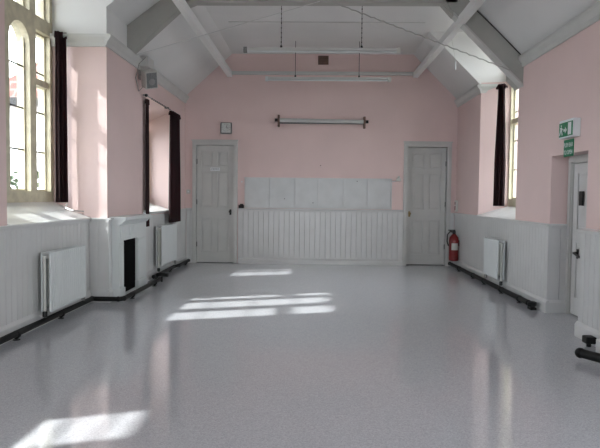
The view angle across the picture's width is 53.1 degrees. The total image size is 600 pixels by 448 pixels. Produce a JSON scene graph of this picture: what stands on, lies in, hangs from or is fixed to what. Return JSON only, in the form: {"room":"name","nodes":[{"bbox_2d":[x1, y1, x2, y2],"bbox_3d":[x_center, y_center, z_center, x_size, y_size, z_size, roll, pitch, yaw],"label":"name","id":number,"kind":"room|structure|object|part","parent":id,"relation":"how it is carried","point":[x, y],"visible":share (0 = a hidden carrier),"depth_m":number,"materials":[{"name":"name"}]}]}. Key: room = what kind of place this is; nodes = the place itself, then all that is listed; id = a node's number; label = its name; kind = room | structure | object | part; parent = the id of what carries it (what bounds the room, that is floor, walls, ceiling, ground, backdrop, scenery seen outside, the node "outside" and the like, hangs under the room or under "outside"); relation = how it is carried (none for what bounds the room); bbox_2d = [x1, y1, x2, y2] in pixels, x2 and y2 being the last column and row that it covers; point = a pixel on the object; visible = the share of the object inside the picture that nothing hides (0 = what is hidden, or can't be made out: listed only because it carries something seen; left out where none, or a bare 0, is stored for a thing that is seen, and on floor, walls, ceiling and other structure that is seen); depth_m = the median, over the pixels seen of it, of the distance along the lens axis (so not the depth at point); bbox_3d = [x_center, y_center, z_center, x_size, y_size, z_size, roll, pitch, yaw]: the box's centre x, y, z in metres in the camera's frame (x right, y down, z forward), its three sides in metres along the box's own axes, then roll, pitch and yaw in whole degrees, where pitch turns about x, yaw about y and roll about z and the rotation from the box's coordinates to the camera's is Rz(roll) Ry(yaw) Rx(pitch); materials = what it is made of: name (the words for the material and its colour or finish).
{"room":"event hall","nodes":[
{"label":"event hall","id":0,"kind":"room"},
{"bbox_2d":[0,0,184,225],"bbox_3d":[-2.676,-0.594,3.541,0.770,3.300,15.000,1,3,1],"label":"wall","id":1,"kind":"structure","parent":0,"point":[106,107],"depth_m":6.91,"materials":[{"name":"pink paint"}]},
{"bbox_2d":[4,0,90,224],"bbox_3d":[-2.701,-1.429,5.941,0.570,2.855,1.830,1,3,1],"label":"window","id":2,"kind":"structure","parent":1,"relation":"in","point":[27,204],"depth_m":6.35,"materials":[{"name":"stone"}]},
{"bbox_3d":[-2.915,-1.524,5.942,0.140,2.670,1.830,1,3,1],"label":"stone frame","id":3,"kind":"part","parent":2,"relation":"part of","materials":[{"name":"beige stone"}]},
{"bbox_3d":[-2.912,-1.549,6.036,0.100,2.430,1.500,1,3,1],"label":"casement frame","id":4,"kind":"part","parent":2,"relation":"part of","materials":[{"name":"stone"}]},
{"bbox_3d":[-2.645,-0.107,6.001,0.430,0.210,1.830,1,3,1],"label":"sill","id":5,"kind":"part","parent":2,"relation":"part of","materials":[{"name":"white paint"}]},
{"bbox_2d":[54,31,67,201],"bbox_3d":[-2.694,-1.200,6.773,0.058,1.910,0.142,3,4,41],"label":"curtain","id":6,"kind":"object","parent":1,"relation":"hanging from","point":[61,138],"visible":1,"depth_m":6.77,"materials":[{"name":"black fabric"}]},
{"bbox_2d":[0,256,186,344],"bbox_3d":[-2.398,0.983,3.608,0.260,0.150,15.000,1,3,1],"label":"baseboard","id":7,"kind":"structure","parent":1,"relation":"attached to","point":[4,330],"depth_m":6.12,"materials":[{"name":"grey paint"}]},
{"bbox_2d":[0,208,186,326],"bbox_3d":[-2.386,0.558,3.588,0.275,1.000,15.000,1,3,1],"label":"panelling","id":8,"kind":"object","parent":1,"relation":"attached to","point":[22,246],"visible":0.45,"depth_m":5.75,"materials":[{"name":"grey paint"}]},
{"bbox_2d":[41,245,85,317],"bbox_3d":[-2.381,0.547,6.038,0.130,0.605,0.969,1,3,1],"label":"radiator","id":9,"kind":"object","parent":8,"relation":"attached to","point":[63,271],"visible":1,"depth_m":5.87,"materials":[{"name":"white metal"}]},
{"bbox_2d":[156,223,176,271],"bbox_3d":[-2.119,0.348,9.487,0.130,0.685,1.089,1,3,1],"label":"radiator","id":10,"kind":"object","parent":8,"relation":"attached to","point":[166,235],"visible":1,"depth_m":9.25,"materials":[{"name":"white metal"}]},
{"bbox_3d":[-2.142,0.308,9.488,0.018,0.595,0.980,1,3,1],"label":"panel","id":11,"kind":"part","parent":10,"relation":"part of","materials":[{"name":"white metal"}]},
{"bbox_3d":[-2.063,0.307,9.486,0.020,0.600,0.980,1,3,1],"label":"panel","id":12,"kind":"part","parent":10,"relation":"part of","materials":[{"name":"white metal"}]},
{"bbox_2d":[50,33,188,102],"bbox_3d":[-2.563,-1.926,3.477,0.710,0.130,15.000,1,3,1],"label":"crown molding","id":13,"kind":"structure","parent":1,"relation":"attached to","point":[109,41],"depth_m":6.95,"materials":[{"name":"paint"}]},
{"bbox_2d":[135,57,157,90],"bbox_3d":[-2.036,-1.965,7.965,0.273,0.409,0.403,1,3,1],"label":"wall speaker","id":14,"kind":"object","parent":1,"relation":"attached to","point":[148,77],"visible":1,"depth_m":7.96,"materials":[{"name":"plastic"}]},
{"bbox_2d":[146,72,156,87],"bbox_3d":[-1.967,-1.907,7.968,0.181,0.212,0.083,-1,3,-35],"label":"grille","id":15,"kind":"object","parent":14,"relation":"attached to","point":[151,77],"depth_m":7.96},
{"bbox_2d":[143,94,171,110],"bbox_3d":[-2.100,-1.806,9.173,0.092,0.052,2.012,1,3,1],"label":"rail","id":16,"kind":"object","parent":1,"relation":"attached to","point":[145,95],"visible":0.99,"depth_m":8.76,"materials":[{"name":"metal"}]},
{"bbox_2d":[145,99,149,226],"bbox_3d":[-2.131,-0.849,8.373,0.037,1.770,0.140,1,3,1],"label":"curtain","id":17,"kind":"object","parent":16,"relation":"hanging from","point":[147,102],"visible":0.98,"depth_m":8.35,"materials":[{"name":"black fabric"}]},
{"bbox_2d":[168,111,180,222],"bbox_3d":[-2.060,-0.928,9.880,0.081,1.790,0.600,1,3,1],"label":"curtain","id":18,"kind":"object","parent":16,"relation":"hanging from","point":[174,135],"visible":1,"depth_m":9.77,"materials":[{"name":"black fabric"}]},
{"bbox_2d":[149,203,168,213],"bbox_3d":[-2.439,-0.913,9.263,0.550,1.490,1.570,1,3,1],"label":"windowsill","id":19,"kind":"structure","parent":1,"relation":"in","point":[153,209],"depth_m":9.53,"materials":[{"name":"paint"}]},
{"bbox_2d":[0,262,599,447],"bbox_3d":[0.081,1.138,4.056,6.200,0.150,16.600,1,3,1],"label":"floor","id":20,"kind":"structure","parent":0,"point":[212,354],"depth_m":4.34,"materials":[{"name":"laminate"}]},
{"bbox_2d":[0,277,161,344],"bbox_3d":[-2.304,1.075,2.348,0.420,0.086,12.342,1,3,1],"label":"pipe","id":21,"kind":"object","parent":20,"relation":"on","point":[15,335],"visible":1,"depth_m":6.12,"materials":[{"name":"black metal"}]},
{"bbox_2d":[109,214,150,296],"bbox_3d":[-2.114,0.383,7.567,0.190,0.985,1.138,1,3,1],"label":"fireplace","id":22,"kind":"object","parent":20,"relation":"on","point":[128,231],"visible":0.88,"depth_m":7.40,"materials":[{"name":"white wood"}]},
{"bbox_3d":[-2.107,0.473,7.099,0.017,0.510,0.105,1,3,1],"label":"pilaster panel","id":23,"kind":"part","parent":22,"relation":"part of","materials":[{"name":"white wood"}]},
{"bbox_3d":[-2.099,0.085,7.199,0.014,0.125,0.290,1,3,1],"label":"frieze panel","id":24,"kind":"part","parent":22,"relation":"part of","materials":[{"name":"white paint"}]},
{"bbox_2d":[109,214,150,224],"bbox_3d":[-2.110,-0.060,7.528,0.190,0.095,1.100,1,3,1],"label":"mantel shelf","id":25,"kind":"object","parent":22,"relation":"attached to","point":[134,219],"depth_m":7.32,"materials":[{"name":"white wood"}]},
{"bbox_3d":[-2.148,0.168,7.449,0.122,0.025,0.640,1,3,1],"label":"lintel moulding","id":26,"kind":"part","parent":22,"relation":"part of","materials":[{"name":"white paint"}]},
{"bbox_3d":[-2.088,0.073,7.453,0.024,0.125,0.140,1,3,1],"label":"frieze panel","id":27,"kind":"part","parent":22,"relation":"part of","materials":[{"name":"white paint"}]},
{"bbox_3d":[-2.084,0.057,7.803,0.014,0.125,0.480,1,3,1],"label":"frieze panel","id":28,"kind":"part","parent":22,"relation":"part of","materials":[{"name":"white paint"}]},
{"bbox_3d":[-2.087,0.434,7.936,0.017,0.510,0.330,1,3,1],"label":"pilaster panel","id":29,"kind":"part","parent":22,"relation":"part of","materials":[{"name":"white ceramic"}]},
{"bbox_2d":[156,272,168,281],"bbox_3d":[-1.974,0.760,8.594,0.176,0.140,0.089,1,3,1],"label":"valve","id":30,"kind":"object","parent":20,"relation":"on","point":[161,274],"visible":0.97,"depth_m":8.58,"materials":[{"name":"black paint"}]},
{"bbox_2d":[152,259,189,279],"bbox_3d":[-2.086,0.728,9.832,0.098,0.086,2.292,1,3,3],"label":"pipe","id":31,"kind":"object","parent":20,"relation":"on","point":[185,262],"visible":0.98,"depth_m":9.72,"materials":[{"name":"black metal"}]},
{"bbox_2d":[448,262,529,304],"bbox_3d":[2.668,0.820,8.886,0.078,0.090,4.069,1,3,1],"label":"pipe","id":32,"kind":"object","parent":20,"relation":"on","point":[520,299],"visible":0.86,"depth_m":8.22,"materials":[{"name":"black metal"}]},
{"bbox_2d":[527,301,536,309],"bbox_3d":[2.618,0.918,6.769,0.100,0.090,0.120,1,3,1],"label":"valve","id":33,"kind":"object","parent":20,"relation":"on","point":[531,305],"visible":1,"depth_m":6.73,"materials":[{"name":"black paint"}]},
{"bbox_2d":[575,348,599,362],"bbox_3d":[2.139,1.204,0.385,0.208,0.103,8.643,1,3,1],"label":"pipe","id":34,"kind":"object","parent":20,"relation":"on","point":[579,352],"visible":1,"depth_m":4.57,"materials":[{"name":"black metal"}]},
{"bbox_2d":[582,335,596,346],"bbox_3d":[2.450,0.995,5.085,0.085,0.090,0.100,1,3,1],"label":"valve","id":35,"kind":"object","parent":20,"relation":"on","point":[588,339],"visible":0.95,"depth_m":5.04,"materials":[{"name":"black paint"}]},
{"bbox_2d":[35,0,599,98],"bbox_3d":[0.107,-2.460,3.388,6.500,1.100,15.000,1,3,1],"label":"ceiling","id":36,"kind":"structure","parent":0,"point":[524,23],"depth_m":8.71,"materials":[{"name":"white paint"}]},
{"bbox_2d":[243,6,400,53],"bbox_3d":[0.289,-2.594,7.904,2.070,0.677,0.052,1,3,1],"label":"lamp","id":37,"kind":"object","parent":36,"relation":"hanging from","point":[280,49],"visible":0.88,"depth_m":7.90,"materials":[{"name":"metal"}]},
{"bbox_3d":[-0.245,-2.634,7.915,0.032,0.609,0.030,1,3,1],"label":"hanging chain","id":38,"kind":"part","parent":37,"relation":"part of","materials":[{"name":"metal"}]},
{"bbox_2d":[127,0,523,89],"bbox_3d":[0.311,-2.435,7.844,4.960,1.360,0.732,1,3,1],"label":"roof truss","id":39,"kind":"object","parent":36,"relation":"attached to","point":[149,24],"visible":0.75,"depth_m":7.50,"materials":[{"name":"paint"}]},
{"bbox_2d":[136,1,319,54],"bbox_3d":[-0.926,-2.459,7.548,2.344,0.658,0.009,1,3,4],"label":"rod","id":40,"kind":"object","parent":39,"relation":"attached to","point":[318,1],"visible":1,"depth_m":7.54,"materials":[{"name":"grey paint"}]},
{"bbox_2d":[329,0,517,73],"bbox_3d":[1.530,-2.319,7.436,2.346,0.891,0.022,1,3,1],"label":"rod","id":41,"kind":"object","parent":39,"relation":"attached to","point":[329,0],"visible":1,"depth_m":7.43,"materials":[{"name":"paint"}]},
{"bbox_2d":[477,10,520,54],"bbox_3d":[2.452,-2.384,7.436,0.607,0.588,0.012,1,3,1],"label":"cable","id":42,"kind":"object","parent":39,"relation":"attached to","point":[477,10],"visible":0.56,"depth_m":7.43,"materials":[{"name":"metal"}]},
{"bbox_2d":[228,21,424,22],"bbox_3d":[0.391,-2.978,8.855,2.900,0.008,0.020,1,3,1],"label":"batten","id":43,"kind":"object","parent":36,"relation":"attached to","point":[228,21],"visible":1,"depth_m":8.85,"materials":[{"name":"paint"}]},
{"bbox_2d":[265,41,390,81],"bbox_3d":[0.469,-2.704,9.977,2.090,0.658,0.052,1,3,1],"label":"lamp","id":44,"kind":"object","parent":36,"relation":"hanging from","point":[267,78],"visible":1,"depth_m":9.98,"materials":[{"name":"metal"}]},
{"bbox_3d":[-0.076,-2.744,9.988,0.032,0.592,0.030,1,3,1],"label":"hanging rod","id":45,"kind":"part","parent":44,"relation":"part of","materials":[{"name":"metal"}]},
{"bbox_2d":[185,54,457,262],"bbox_3d":[0.285,-1.289,11.599,6.300,4.000,1.300,1,3,1],"label":"wall","id":46,"kind":"structure","parent":0,"point":[404,108],"depth_m":10.92,"materials":[{"name":"pink paint"}]},
{"bbox_2d":[172,0,231,76],"bbox_3d":[-1.453,-2.375,3.429,0.090,0.095,15.000,1,3,1],"label":"purlin","id":47,"kind":"object","parent":46,"relation":"attached to","point":[182,5],"visible":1,"depth_m":8.05,"materials":[{"name":"white paint"}]},
{"bbox_2d":[191,139,237,262],"bbox_3d":[-1.562,-0.414,11.103,0.854,2.260,0.261,1,3,1],"label":"door","id":48,"kind":"structure","parent":46,"relation":"in","point":[214,162],"depth_m":11.04,"materials":[{"name":"paint"}]},
{"bbox_2d":[220,122,231,133],"bbox_3d":[-1.345,-1.746,10.938,0.210,0.210,0.056,1,3,1],"label":"wall clock","id":49,"kind":"object","parent":46,"relation":"attached to","point":[225,127],"visible":1,"depth_m":10.92,"materials":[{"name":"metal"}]},
{"bbox_2d":[244,177,391,209],"bbox_3d":[0.323,-0.559,10.967,2.702,0.562,0.028,1,3,1],"label":"notice board","id":50,"kind":"object","parent":46,"relation":"attached to","point":[260,192],"visible":1,"depth_m":10.96,"materials":[{"name":"paint"}]},
{"bbox_3d":[-0.782,-0.574,10.994,0.442,0.535,0.018,1,3,1],"label":"board panel","id":51,"kind":"part","parent":50,"relation":"part of","materials":[{"name":"paint"}]},
{"bbox_3d":[-0.328,-0.569,10.983,0.452,0.535,0.018,1,3,1],"label":"board panel","id":52,"kind":"part","parent":50,"relation":"part of","materials":[{"name":"paint"}]},
{"bbox_3d":[0.117,-0.563,10.973,0.414,0.535,0.018,1,3,1],"label":"board panel","id":53,"kind":"part","parent":50,"relation":"part of","materials":[{"name":"paint"}]},
{"bbox_3d":[0.562,-0.558,10.963,0.444,0.535,0.018,1,3,1],"label":"board panel","id":54,"kind":"part","parent":50,"relation":"part of","materials":[{"name":"paint"}]},
{"bbox_3d":[1.007,-0.553,10.952,0.422,0.535,0.018,1,3,1],"label":"board panel","id":55,"kind":"part","parent":50,"relation":"part of","materials":[{"name":"paint"}]},
{"bbox_3d":[1.437,-0.548,10.942,0.422,0.535,0.018,1,3,1],"label":"board panel","id":56,"kind":"part","parent":50,"relation":"part of","materials":[{"name":"paint"}]},
{"bbox_2d":[186,208,453,259],"bbox_3d":[0.353,0.234,10.990,4.900,1.015,0.055,1,3,1],"label":"panelling","id":57,"kind":"object","parent":46,"relation":"attached to","point":[262,232],"visible":0.99,"depth_m":10.99,"materials":[{"name":"grey paint"}]},
{"bbox_2d":[187,257,452,265],"bbox_3d":[0.349,0.691,11.019,4.880,0.100,0.040,1,3,1],"label":"baseboard","id":58,"kind":"structure","parent":46,"relation":"attached to","point":[240,260],"depth_m":11.00,"materials":[{"name":"grey paint"}]},
{"bbox_2d":[275,115,368,128],"bbox_3d":[0.390,-1.849,10.865,1.690,0.230,0.110,1,3,1],"label":"projector screen","id":59,"kind":"object","parent":46,"relation":"attached to","point":[279,120],"visible":1,"depth_m":10.83,"materials":[{"name":"paint"}]},
{"bbox_2d":[232,71,412,75],"bbox_3d":[0.419,-2.725,10.854,3.370,0.060,0.050,1,3,1],"label":"trim","id":60,"kind":"structure","parent":46,"relation":"attached to","point":[233,72],"depth_m":10.84,"materials":[{"name":"paint"}]},
{"bbox_2d":[318,56,328,64],"bbox_3d":[0.422,-2.965,10.856,0.190,0.160,0.022,1,3,1],"label":"air vent","id":61,"kind":"object","parent":46,"relation":"in","point":[322,60],"visible":1,"depth_m":10.85,"materials":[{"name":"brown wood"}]},
{"bbox_2d":[402,141,452,265],"bbox_3d":[2.312,-0.370,11.018,0.884,2.260,0.250,1,3,1],"label":"door","id":62,"kind":"structure","parent":46,"relation":"in","point":[427,164],"depth_m":11.01,"materials":[{"name":"paint"}]},
{"bbox_2d":[413,0,485,77],"bbox_3d":[1.906,-2.336,3.351,0.090,0.095,15.000,1,3,1],"label":"purlin","id":63,"kind":"object","parent":46,"relation":"attached to","point":[473,6],"visible":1,"depth_m":7.97,"materials":[{"name":"white paint"}]},
{"bbox_2d":[456,20,599,229],"bbox_3d":[2.935,-0.399,3.416,0.540,3.040,15.000,1,3,1],"label":"wall","id":64,"kind":"structure","parent":0,"point":[562,84],"depth_m":6.85,"materials":[{"name":"pink paint"}]},
{"bbox_2d":[454,200,457,211],"bbox_3d":[2.811,-0.325,10.803,0.050,0.200,0.080,1,3,1],"label":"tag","id":65,"kind":"object","parent":64,"relation":"attached to","point":[456,201],"visible":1,"depth_m":10.77,"materials":[{"name":"plastic"}]},
{"bbox_2d":[478,87,517,219],"bbox_3d":[3.061,-1.488,8.495,0.590,2.855,1.750,1,3,1],"label":"window","id":66,"kind":"structure","parent":64,"relation":"in","point":[508,212],"depth_m":9.20,"materials":[{"name":"stone"}]},
{"bbox_3d":[2.977,-0.153,8.559,0.450,0.180,1.750,1,3,1],"label":"sill","id":67,"kind":"part","parent":66,"relation":"part of","materials":[{"name":"white paint"}]},
{"bbox_2d":[493,83,507,205],"bbox_3d":[3.034,-1.194,9.095,0.072,1.840,0.188,-2,3,-40],"label":"curtain","id":68,"kind":"object","parent":66,"relation":"hanging from","point":[500,143],"visible":1,"depth_m":9.08,"materials":[{"name":"black fabric"}]},
{"bbox_3d":[3.287,-1.563,8.486,0.140,2.700,1.750,1,3,1],"label":"stone frame","id":69,"kind":"part","parent":66,"relation":"part of","materials":[{"name":"beige stone"}]},
{"bbox_3d":[3.288,-1.584,8.510,0.100,2.460,1.400,1,3,1],"label":"casement frame","id":70,"kind":"part","parent":66,"relation":"part of","materials":[{"name":"wood"}]},
{"bbox_2d":[453,213,567,299],"bbox_3d":[2.863,0.385,8.744,0.275,0.975,4.435,1,3,1],"label":"panelling","id":71,"kind":"object","parent":64,"relation":"attached to","point":[535,252],"visible":0.62,"depth_m":7.31,"materials":[{"name":"grey paint"}]},
{"bbox_2d":[446,230,458,260],"bbox_3d":[2.701,0.378,10.574,0.204,0.555,0.170,-2,4,-45],"label":"fire extinguisher","id":72,"kind":"object","parent":71,"relation":"attached to","point":[453,244],"visible":1,"depth_m":10.53,"materials":[{"name":"red metal"}]},
{"bbox_2d":[483,237,504,285],"bbox_3d":[2.683,0.501,8.263,0.130,0.595,0.759,1,3,1],"label":"radiator","id":73,"kind":"object","parent":71,"relation":"attached to","point":[494,249],"visible":1,"depth_m":8.07,"materials":[{"name":"white metal"}]},
{"bbox_3d":[2.628,0.463,8.265,0.020,0.520,0.650,1,3,1],"label":"panel","id":74,"kind":"part","parent":73,"relation":"part of","materials":[{"name":"white metal"}]},
{"bbox_3d":[2.707,0.466,8.263,0.018,0.515,0.650,1,3,1],"label":"panel","id":75,"kind":"part","parent":73,"relation":"part of","materials":[{"name":"white metal"}]},
{"bbox_2d":[453,261,599,352],"bbox_3d":[2.522,1.045,3.492,0.451,0.140,15.002,1,3,3],"label":"baseboard","id":76,"kind":"structure","parent":64,"relation":"attached to","point":[546,306],"depth_m":6.58,"materials":[{"name":"grey paint"}]},
{"bbox_2d":[454,1,599,106],"bbox_3d":[2.855,-1.823,3.352,0.490,0.130,15.000,1,3,1],"label":"crown molding","id":77,"kind":"structure","parent":64,"relation":"attached to","point":[591,15],"depth_m":6.44,"materials":[{"name":"paint"}]},
{"bbox_2d":[564,139,573,156],"bbox_3d":[2.726,-0.771,6.088,0.012,0.170,0.220,1,3,1],"label":"sign","id":78,"kind":"object","parent":64,"relation":"attached to","point":[568,144],"visible":1,"depth_m":6.06,"materials":[{"name":"green plastic"}]},
{"bbox_2d":[559,117,580,138],"bbox_3d":[2.693,-0.953,6.000,0.078,0.180,0.340,1,3,1],"label":"exit sign","id":79,"kind":"object","parent":64,"relation":"attached to","point":[569,128],"visible":1,"depth_m":5.90,"materials":[{"name":"plastic"}]},
{"bbox_2d":[564,154,587,315],"bbox_3d":[2.954,0.140,6.130,0.177,1.710,0.870,1,3,1],"label":"door","id":80,"kind":"structure","parent":64,"relation":"in","point":[578,164],"depth_m":6.41,"materials":[{"name":"paint"}]},
{"bbox_3d":[2.896,0.347,6.220,0.063,0.153,0.272,1,3,1],"label":"handle","id":81,"kind":"part","parent":80,"relation":"part of","materials":[{"name":"metal"}]},
{"bbox_2d":[578,228,599,330],"bbox_3d":[2.497,0.749,0.861,0.190,0.975,9.770,1,3,1],"label":"panelling","id":82,"kind":"object","parent":64,"relation":"attached to","point":[589,273],"visible":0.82,"depth_m":5.23,"materials":[{"name":"grey paint"}]},
{"label":"outside","id":83,"kind":"structure","parent":0,"visible":0},
{"bbox_3d":[0.215,1.734,10.089,120.000,0.700,140.000,1,3,1],"label":"ground","id":84,"kind":"structure","parent":83,"visible":0},
{"bbox_2d":[9,62,38,188],"bbox_3d":[-6.798,-2.328,17.252,4.550,6.600,6.250,1,3,1],"label":"house","id":85,"kind":"structure","parent":84,"relation":"on","point":[12,80],"depth_m":14.59,"materials":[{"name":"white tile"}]},
{"bbox_2d":[11,170,38,188],"bbox_3d":[-5.475,0.092,11.955,1.569,2.388,1.439,1,3,1],"label":"shrub","id":86,"kind":"object","parent":84,"relation":"on","point":[15,180],"visible":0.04,"depth_m":11.90,"materials":[{"name":"green plant"}]}
]}

